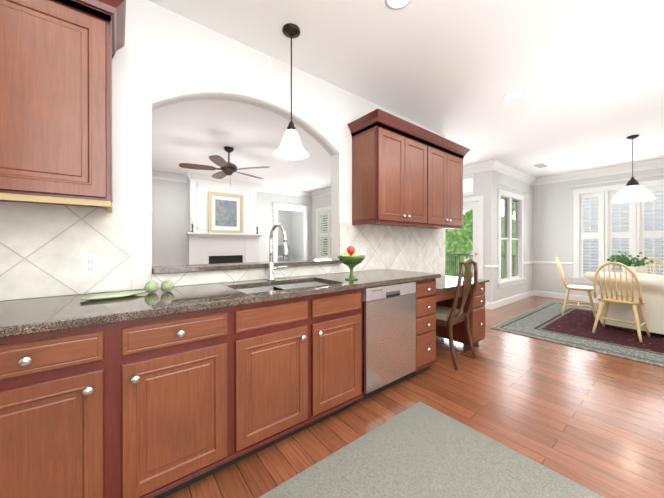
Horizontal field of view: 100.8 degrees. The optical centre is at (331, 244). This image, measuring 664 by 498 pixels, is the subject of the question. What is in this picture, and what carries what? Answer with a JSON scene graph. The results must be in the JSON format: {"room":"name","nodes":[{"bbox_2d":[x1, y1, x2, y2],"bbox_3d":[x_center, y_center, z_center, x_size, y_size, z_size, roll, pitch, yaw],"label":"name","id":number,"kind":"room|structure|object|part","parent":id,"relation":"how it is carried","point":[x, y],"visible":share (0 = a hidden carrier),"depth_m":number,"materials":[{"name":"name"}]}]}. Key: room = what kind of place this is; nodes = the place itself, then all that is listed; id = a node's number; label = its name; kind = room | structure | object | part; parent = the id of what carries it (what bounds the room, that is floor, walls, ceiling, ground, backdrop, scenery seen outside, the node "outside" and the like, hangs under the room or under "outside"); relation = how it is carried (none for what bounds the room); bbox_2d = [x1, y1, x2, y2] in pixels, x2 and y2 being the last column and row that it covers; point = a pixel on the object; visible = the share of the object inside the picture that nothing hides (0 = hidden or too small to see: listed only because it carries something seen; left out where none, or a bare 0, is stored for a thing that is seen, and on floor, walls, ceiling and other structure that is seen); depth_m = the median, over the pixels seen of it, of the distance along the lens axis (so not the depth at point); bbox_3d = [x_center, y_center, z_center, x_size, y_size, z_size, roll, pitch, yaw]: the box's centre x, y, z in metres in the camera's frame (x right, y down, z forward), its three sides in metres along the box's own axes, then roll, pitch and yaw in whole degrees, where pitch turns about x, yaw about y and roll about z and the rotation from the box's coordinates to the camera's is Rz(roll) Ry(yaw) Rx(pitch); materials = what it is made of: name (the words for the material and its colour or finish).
{"room":"kitchen","nodes":[
{"label":"kitchen","id":0,"kind":"room"},
{"bbox_2d":[1,0,444,300],"bbox_3d":[-0.978,-0.165,1.917,6.360,2.700,0.130,0,0,-38],"label":"wall","id":1,"kind":"structure","parent":0,"point":[162,57],"depth_m":1.88,"materials":[{"name":"white paint"}]},
{"bbox_2d":[0,0,115,211],"bbox_3d":[-1.353,-0.700,1.315,0.469,0.972,0.348,0,0,-38],"label":"upper cabinet","id":2,"kind":"object","parent":1,"relation":"attached to","point":[56,57],"depth_m":1.21,"materials":[{"name":"brown wood"}]},
{"bbox_2d":[0,201,444,300],"bbox_3d":[-0.423,0.095,2.261,5.058,0.618,0.009,0,0,-38],"label":"tile backsplash","id":3,"kind":"structure","parent":1,"relation":"attached to","point":[44,248],"depth_m":1.58,"materials":[{"name":"beige tile"}]},
{"bbox_2d":[81,254,97,275],"bbox_3d":[-1.347,0.111,1.530,0.072,0.116,0.008,0,0,-38],"label":"electrical outlet","id":4,"kind":"object","parent":3,"relation":"attached to","point":[89,264],"visible":1,"depth_m":1.53,"materials":[{"name":"white plastic"}]},
{"bbox_2d":[360,247,364,255],"bbox_3d":[0.317,0.082,2.826,0.072,0.116,0.010,0,0,-38],"label":"electrical outlet","id":5,"kind":"object","parent":3,"relation":"attached to","point":[362,250],"visible":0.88,"depth_m":2.82,"materials":[{"name":"white plastic"}]},
{"bbox_2d":[418,247,421,255],"bbox_3d":[1.097,0.081,3.436,0.072,0.116,0.008,0,0,-38],"label":"electrical outlet","id":6,"kind":"object","parent":3,"relation":"attached to","point":[419,251],"visible":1,"depth_m":3.44,"materials":[{"name":"white plastic"}]},
{"bbox_2d":[433,246,438,254],"bbox_3d":[1.390,0.070,3.663,0.120,0.116,0.010,0,0,-38],"label":"electrical outlet","id":7,"kind":"object","parent":3,"relation":"attached to","point":[435,250],"visible":1,"depth_m":3.65,"materials":[{"name":"white plastic"}]},
{"bbox_2d":[152,259,341,273],"bbox_3d":[-0.566,0.160,2.235,1.516,0.035,0.215,0,0,-38],"label":"granite ledge","id":8,"kind":"object","parent":1,"relation":"on","point":[195,268],"visible":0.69,"depth_m":2.02,"materials":[{"name":"grey stone"}]},
{"bbox_2d":[351,109,430,226],"bbox_3d":[0.613,-0.704,2.849,0.786,0.972,0.348,0,0,-38],"label":"upper cabinet","id":9,"kind":"object","parent":1,"relation":"attached to","point":[406,173],"depth_m":2.65,"materials":[{"name":"brown wood"}]},
{"bbox_2d":[415,133,466,228],"bbox_3d":[1.234,-0.705,3.333,0.788,0.972,0.348,0,0,-38],"label":"upper cabinet","id":10,"kind":"object","parent":1,"relation":"attached to","point":[447,157],"depth_m":3.19,"materials":[{"name":"brown wood"}]},
{"bbox_2d":[152,179,311,265],"bbox_3d":[-3.145,-0.177,6.193,6.600,2.700,0.100,0,0,-38],"label":"wall","id":11,"kind":"structure","parent":0,"point":[169,222],"depth_m":6.05,"materials":[{"name":"white paint"}]},
{"bbox_2d":[152,170,188,182],"bbox_3d":[-4.332,-1.448,5.125,2.978,0.149,0.118,0,0,-38],"label":"crown molding","id":12,"kind":"structure","parent":11,"relation":"attached to","point":[161,175],"depth_m":5.81,"materials":[{"name":"white"}]},
{"bbox_2d":[184,172,262,189],"bbox_3d":[-2.424,-1.452,6.304,1.692,0.149,0.127,0,0,-38],"label":"crown molding","id":13,"kind":"structure","parent":11,"relation":"attached to","point":[186,177],"depth_m":6.24,"materials":[{"name":"white"}]},
{"bbox_2d":[256,186,310,197],"bbox_3d":[-1.322,-1.455,7.471,1.690,0.149,0.118,0,0,-38],"label":"crown molding","id":14,"kind":"structure","parent":11,"relation":"attached to","point":[267,189],"depth_m":7.52,"materials":[{"name":"white"}]},
{"bbox_2d":[272,203,308,260],"bbox_3d":[-1.163,0.019,7.710,1.130,2.300,0.144,0,0,-38],"label":"trim","id":15,"kind":"structure","parent":11,"relation":"attached to","point":[290,207],"depth_m":7.72,"materials":[{"name":"white wood"}]},
{"bbox_2d":[312,194,330,259],"bbox_3d":[0.378,-0.179,6.943,0.120,2.700,2.990,0,0,-38],"label":"wall","id":16,"kind":"structure","parent":0,"point":[325,200],"depth_m":7.98,"materials":[{"name":"white paint"}]},
{"bbox_2d":[311,187,330,197],"bbox_3d":[0.264,-1.453,6.933,0.105,0.149,2.918,0,0,-38],"label":"crown molding","id":17,"kind":"structure","parent":16,"relation":"attached to","point":[326,191],"depth_m":7.66,"materials":[{"name":"white paint"}]},
{"bbox_2d":[314,206,330,259],"bbox_3d":[-0.087,-0.273,7.506,0.159,1.545,1.180,0,0,-38],"label":"trim","id":18,"kind":"structure","parent":16,"relation":"attached to","point":[328,208],"depth_m":7.86,"materials":[{"name":"white wood"}]},
{"bbox_2d":[319,210,330,258],"bbox_3d":[-0.089,-0.280,7.504,0.088,1.314,0.924,0,0,-38],"label":"blinds","id":19,"kind":"object","parent":16,"relation":"attached to","point":[326,234],"visible":0.6,"depth_m":7.64,"materials":[{"name":"white"}]},
{"bbox_2d":[148,0,663,191],"bbox_3d":[0.111,-1.571,3.884,10.500,0.100,11.300,0,0,-38],"label":"ceiling","id":20,"kind":"structure","parent":0,"point":[586,77],"depth_m":2.50,"materials":[{"name":"white paint"}]},
{"bbox_2d":[179,146,269,186],"bbox_3d":[-1.652,-1.222,4.346,1.336,0.600,1.286,0,0,-38],"label":"room ceiling fan","id":21,"kind":"object","parent":20,"relation":"hanging from","point":[228,168],"visible":1,"depth_m":4.21,"materials":[{"name":"brown wood"}]},
{"bbox_2d":[274,23,308,159],"bbox_3d":[-0.287,-1.078,1.939,0.244,0.874,0.244,0,0,-38],"label":"light","id":22,"kind":"object","parent":20,"relation":"hanging from","point":[290,147],"visible":1,"depth_m":1.92,"materials":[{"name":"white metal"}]},
{"bbox_2d":[385,0,411,9],"bbox_3d":[0.408,-1.511,1.681,0.170,0.005,0.170,0,0,-38],"label":"recessed light","id":23,"kind":"object","parent":20,"relation":"in","point":[396,4],"visible":1,"depth_m":1.72,"materials":[{"name":"white glass"}]},
{"bbox_2d":[503,90,522,99],"bbox_3d":[1.826,-1.514,2.774,0.170,0.005,0.170,0,0,-38],"label":"recessed light","id":24,"kind":"object","parent":20,"relation":"in","point":[512,94],"visible":1,"depth_m":2.76,"materials":[{"name":"white"}]},
{"bbox_2d":[533,163,548,167],"bbox_3d":[4.005,-1.519,5.272,0.350,0.009,0.160,0,0,-38],"label":"ceiling vent","id":25,"kind":"object","parent":20,"relation":"in","point":[541,165],"visible":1,"depth_m":5.24,"materials":[{"name":"white metal"}]},
{"bbox_2d":[611,135,655,202],"bbox_3d":[4.202,-1.070,3.842,0.420,0.900,0.420,0,0,-38],"label":"light","id":26,"kind":"object","parent":20,"relation":"hanging from","point":[633,190],"visible":1,"depth_m":3.79,"materials":[{"name":"white glass"}]},
{"bbox_2d":[164,296,663,497],"bbox_3d":[0.111,1.229,3.891,10.500,0.100,11.300,0,0,-38],"label":"floor","id":27,"kind":"structure","parent":0,"point":[593,421],"depth_m":1.93,"materials":[{"name":"brown wood"}]},
{"bbox_2d":[0,306,235,497],"bbox_3d":[-1.070,0.746,1.359,0.931,0.878,0.633,0,0,-38],"label":"base cabinet","id":28,"kind":"object","parent":27,"relation":"on","point":[159,406],"depth_m":1.13,"materials":[{"name":"brown wood"}]},
{"bbox_2d":[186,181,262,264],"bbox_3d":[-2.391,-0.177,6.266,1.660,2.698,0.710,0,0,-38],"label":"fireplace mantel","id":29,"kind":"object","parent":27,"relation":"on","point":[205,246],"visible":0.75,"depth_m":6.18,"materials":[{"name":"white paint"}]},
{"bbox_2d":[208,191,242,233],"bbox_3d":[-2.425,-0.728,6.308,0.780,0.919,0.035,0,0,-38],"label":"framed picture","id":30,"kind":"object","parent":29,"relation":"on","point":[225,212],"visible":0.92,"depth_m":6.29,"materials":[{"name":"gold metal"}]},
{"bbox_2d":[278,245,288,260],"bbox_3d":[-1.820,0.591,8.804,1.500,1.150,0.965,0,0,-38],"label":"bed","id":31,"kind":"object","parent":27,"relation":"on","point":[280,252],"visible":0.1,"depth_m":9.38,"materials":[{"name":"grey"}]},
{"bbox_2d":[236,288,362,461],"bbox_3d":[-0.331,0.745,1.935,0.942,0.878,0.633,0,0,-38],"label":"base cabinet","id":32,"kind":"object","parent":27,"relation":"on","point":[299,359],"depth_m":1.63,"materials":[{"name":"brown wood"}]},
{"bbox_2d":[356,281,415,402],"bbox_3d":[0.284,0.746,2.404,0.589,0.873,0.638,0,0,-38],"label":"dishwasher","id":33,"kind":"object","parent":27,"relation":"on","point":[388,336],"visible":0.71,"depth_m":2.12,"materials":[{"name":"silver metal"}]},
{"bbox_2d":[406,281,419,378],"bbox_3d":[0.273,0.743,2.406,0.654,0.878,0.633,0,0,-38],"label":"base cabinet","id":34,"kind":"object","parent":27,"relation":"on","point":[417,371],"depth_m":2.38,"materials":[{"name":"brown wood"}]},
{"bbox_2d":[420,278,436,372],"bbox_3d":[0.655,0.743,2.704,0.349,0.878,0.633,0,0,-38],"label":"base cabinet","id":35,"kind":"object","parent":27,"relation":"on","point":[427,287],"depth_m":2.47,"materials":[{"name":"brown wood"}]},
{"bbox_2d":[0,269,440,337],"bbox_3d":[-0.702,0.288,1.630,3.840,0.035,0.657,0,0,-38],"label":"countertop","id":36,"kind":"structure","parent":35,"relation":"on","point":[29,316],"depth_m":1.34,"materials":[{"name":"brown stone"}]},
{"bbox_2d":[80,290,146,299],"bbox_3d":[-1.122,0.261,1.428,0.283,0.018,0.168,0,0,-38],"label":"leaf plate","id":37,"kind":"object","parent":36,"relation":"on","point":[110,295],"visible":1,"depth_m":1.42,"materials":[{"name":"green"}]},
{"bbox_2d":[144,281,158,292],"bbox_3d":[-1.015,0.235,1.546,0.068,0.070,0.068,0,0,-38],"label":"artichoke","id":38,"kind":"object","parent":36,"relation":"on","point":[151,287],"visible":0.98,"depth_m":1.52,"materials":[{"name":"green food"}]},
{"bbox_2d":[161,280,173,291],"bbox_3d":[-0.951,0.235,1.587,0.068,0.070,0.068,0,0,-38],"label":"artichoke","id":39,"kind":"object","parent":36,"relation":"on","point":[167,285],"visible":1,"depth_m":1.57,"materials":[{"name":"green food"}]},
{"bbox_2d":[267,223,287,279],"bbox_3d":[-0.362,0.054,2.053,0.158,0.428,0.283,0,0,-38],"label":"faucet","id":40,"kind":"object","parent":36,"relation":"on","point":[271,268],"visible":1,"depth_m":2.09,"materials":[{"name":"silver metal"}]},
{"bbox_2d":[236,281,328,293],"bbox_3d":[-0.309,0.415,1.907,0.760,0.219,0.430,0,0,-38],"label":"sink basin","id":41,"kind":"object","parent":36,"relation":"in","point":[274,288],"visible":0.1,"depth_m":2.04,"materials":[{"name":"silver metal"}]},
{"bbox_2d":[338,246,364,279],"bbox_3d":[0.151,0.137,2.145,0.220,0.262,0.220,0,0,-38],"label":"fruit bowl","id":42,"kind":"object","parent":36,"relation":"on","point":[351,259],"visible":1,"depth_m":2.10,"materials":[{"name":"green glass"}]},
{"bbox_2d":[259,402,604,497],"bbox_3d":[-0.029,1.182,0.542,2.960,0.011,1.550,0,0,-38],"label":"rug","id":43,"kind":"object","parent":27,"relation":"on","point":[420,450],"visible":1,"depth_m":1.44,"materials":[{"name":"grey carpet"}]},
{"bbox_2d":[436,258,477,369],"bbox_3d":[1.177,0.658,2.896,0.505,1.064,0.564,0,0,-38],"label":"desk chair","id":44,"kind":"object","parent":27,"relation":"on","point":[448,317],"visible":0.71,"depth_m":2.73,"materials":[{"name":"brown wood"}]},
{"bbox_2d":[436,275,488,350],"bbox_3d":[1.219,0.793,3.125,1.053,0.774,0.664,0,0,-38],"label":"built-in desk","id":45,"kind":"object","parent":27,"relation":"on","point":[446,286],"visible":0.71,"depth_m":3.07,"materials":[{"name":"brown wood"}]},
{"bbox_2d":[490,301,663,366],"bbox_3d":[4.393,1.174,3.490,2.880,0.011,3.300,0,0,-38],"label":"oriental rug","id":46,"kind":"object","parent":27,"relation":"on","point":[570,326],"visible":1,"depth_m":3.63,"materials":[{"name":"grey carpet"}]},
{"bbox_2d":[556,257,596,318],"bbox_3d":[4.101,0.685,4.629,0.520,0.957,0.454,0,0,42],"label":"chair","id":47,"kind":"object","parent":46,"relation":"on","point":[578,287],"visible":0.96,"depth_m":4.56,"materials":[{"name":"brown wood"}]},
{"bbox_2d":[592,262,649,342],"bbox_3d":[3.721,0.688,3.554,0.520,0.957,0.454,0,0,-32],"label":"chair","id":48,"kind":"object","parent":46,"relation":"on","point":[627,300],"visible":1,"depth_m":3.49,"materials":[{"name":"brown wood"}]},
{"bbox_2d":[584,272,663,334],"bbox_3d":[4.264,0.797,3.867,1.028,0.740,1.065,0,0,-38],"label":"round table","id":49,"kind":"object","parent":46,"relation":"on","point":[652,287],"visible":0.62,"depth_m":3.62,"materials":[{"name":"cream fabric tablecloth"}]},
{"bbox_2d":[607,251,653,274],"bbox_3d":[4.254,0.255,3.925,0.394,0.343,0.449,0,0,-38],"label":"potted plant","id":50,"kind":"object","parent":49,"relation":"on","point":[624,260],"visible":0.77,"depth_m":3.89,"materials":[{"name":"green plant"}]},
{"bbox_2d":[636,258,663,274],"bbox_3d":[4.989,0.686,4.268,0.454,0.957,0.520,0,0,42],"label":"chair","id":51,"kind":"object","parent":46,"relation":"on","point":[659,261],"visible":0.23,"depth_m":4.41,"materials":[{"name":"brown wood"}]},
{"bbox_2d":[463,170,493,302],"bbox_3d":[2.462,-0.175,5.670,0.100,2.700,1.580,0,0,-38],"label":"wall","id":52,"kind":"structure","parent":0,"point":[484,183],"depth_m":5.07,"materials":[{"name":"white paint"}]},
{"bbox_2d":[445,209,472,277],"bbox_3d":[2.543,0.110,5.570,0.005,1.610,0.630,0,0,-38],"label":"window glass","id":53,"kind":"structure","parent":52,"relation":"in","point":[458,246],"depth_m":5.54,"materials":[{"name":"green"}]},
{"bbox_2d":[463,173,483,278],"bbox_3d":[2.531,-0.095,5.559,0.125,2.540,1.060,0,0,-38],"label":"door frame","id":54,"kind":"structure","parent":52,"relation":"attached to","point":[475,204],"depth_m":5.24,"materials":[{"name":"white wood"}]},
{"bbox_2d":[463,161,488,174],"bbox_3d":[2.437,-1.450,5.528,0.105,0.149,1.350,0,0,-38],"label":"crown molding","id":55,"kind":"structure","parent":52,"relation":"attached to","point":[482,166],"depth_m":5.18,"materials":[{"name":"white wood"}]},
{"bbox_2d":[494,171,532,301],"bbox_3d":[3.843,-0.176,5.809,2.250,2.700,0.100,0,0,-38],"label":"wall","id":56,"kind":"structure","parent":0,"point":[526,285],"depth_m":5.88,"materials":[{"name":"white paint"}]},
{"bbox_2d":[489,265,498,268],"bbox_3d":[3.006,0.401,5.093,0.293,0.060,0.044,0,0,-38],"label":"trim","id":57,"kind":"structure","parent":56,"relation":"attached to","point":[490,266],"depth_m":5.03,"materials":[{"name":"white wood"}]},
{"bbox_2d":[497,189,525,288],"bbox_3d":[3.625,-0.118,5.601,1.340,1.885,0.159,0,0,-38],"label":"window","id":58,"kind":"structure","parent":56,"relation":"in","point":[508,280],"depth_m":5.58,"materials":[{"name":"white wood"}]},
{"bbox_3d":[3.604,-0.125,5.628,1.070,1.640,0.004,0,0,-38],"label":"nook window glass","id":59,"kind":"part","parent":58,"relation":"part of","materials":[{"name":"glass"}]},
{"bbox_2d":[489,290,533,309],"bbox_3d":[3.780,1.112,5.702,2.248,0.124,0.038,0,0,-38],"label":"baseboard","id":60,"kind":"structure","parent":56,"relation":"attached to","point":[505,301],"depth_m":5.53,"materials":[{"name":"white wood"}]},
{"bbox_2d":[497,183,527,193],"bbox_3d":[3.665,-1.125,5.547,1.486,0.036,0.087,0,0,-38],"label":"curtain rod","id":61,"kind":"structure","parent":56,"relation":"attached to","point":[513,188],"depth_m":5.43,"materials":[{"name":"white"}]},
{"bbox_2d":[488,159,537,185],"bbox_3d":[3.743,-1.450,5.596,2.247,0.149,0.105,0,0,-38],"label":"crown molding","id":62,"kind":"structure","parent":56,"relation":"attached to","point":[505,169],"depth_m":5.45,"materials":[{"name":"white wood"}]},
{"bbox_2d":[533,167,663,296],"bbox_3d":[6.173,-0.172,4.570,0.100,2.700,4.720,0,0,-38],"label":"wall","id":63,"kind":"structure","parent":0,"point":[553,221],"depth_m":6.03,"materials":[{"name":"white paint"}]},
{"bbox_2d":[534,261,572,264],"bbox_3d":[4.893,0.398,6.112,0.022,0.060,0.714,0,0,-38],"label":"trim","id":64,"kind":"structure","parent":63,"relation":"attached to","point":[536,262],"depth_m":6.12,"materials":[{"name":"white wood"}]},
{"bbox_2d":[534,290,598,302],"bbox_3d":[6.126,1.115,4.537,0.016,0.124,4.718,0,0,-38],"label":"baseboard","id":65,"kind":"structure","parent":63,"relation":"attached to","point":[582,298],"depth_m":5.95,"materials":[{"name":"white wood"}]},
{"bbox_2d":[533,158,663,185],"bbox_3d":[6.092,-1.447,4.503,0.105,0.149,4.718,0,0,-38],"label":"crown molding","id":66,"kind":"structure","parent":63,"relation":"attached to","point":[655,163],"depth_m":5.42,"materials":[{"name":"white wood"}]},
{"bbox_2d":[566,174,663,187],"bbox_3d":[5.514,-1.234,5.264,0.080,0.022,1.580,0,0,-38],"label":"curtain rod","id":67,"kind":"structure","parent":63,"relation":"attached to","point":[615,180],"depth_m":5.29,"materials":[{"name":"white"}]},
{"bbox_2d":[572,179,663,283],"bbox_3d":[5.561,-0.189,5.304,0.159,1.950,1.400,0,0,-38],"label":"window","id":68,"kind":"structure","parent":63,"relation":"in","point":[578,193],"depth_m":5.44,"materials":[{"name":"white wood"}]},
{"bbox_2d":[580,186,663,276],"bbox_3d":[5.560,-0.194,5.302,0.088,1.714,1.154,0,0,-38],"label":"window shutters","id":69,"kind":"object","parent":68,"relation":"attached to","point":[590,235],"visible":0.83,"depth_m":5.32,"materials":[{"name":"white wood"}]},
{"label":"outside","id":70,"kind":"structure","parent":0,"visible":0},
{"bbox_2d":[322,179,471,255],"bbox_3d":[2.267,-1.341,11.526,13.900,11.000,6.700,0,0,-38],"label":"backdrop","id":71,"kind":"structure","parent":70,"point":[467,185],"depth_m":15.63,"materials":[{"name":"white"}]},
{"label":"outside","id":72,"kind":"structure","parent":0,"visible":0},
{"bbox_2d":[583,190,663,274],"bbox_3d":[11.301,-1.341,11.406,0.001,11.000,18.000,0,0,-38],"label":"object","id":73,"kind":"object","parent":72,"point":[622,231],"depth_m":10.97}
]}

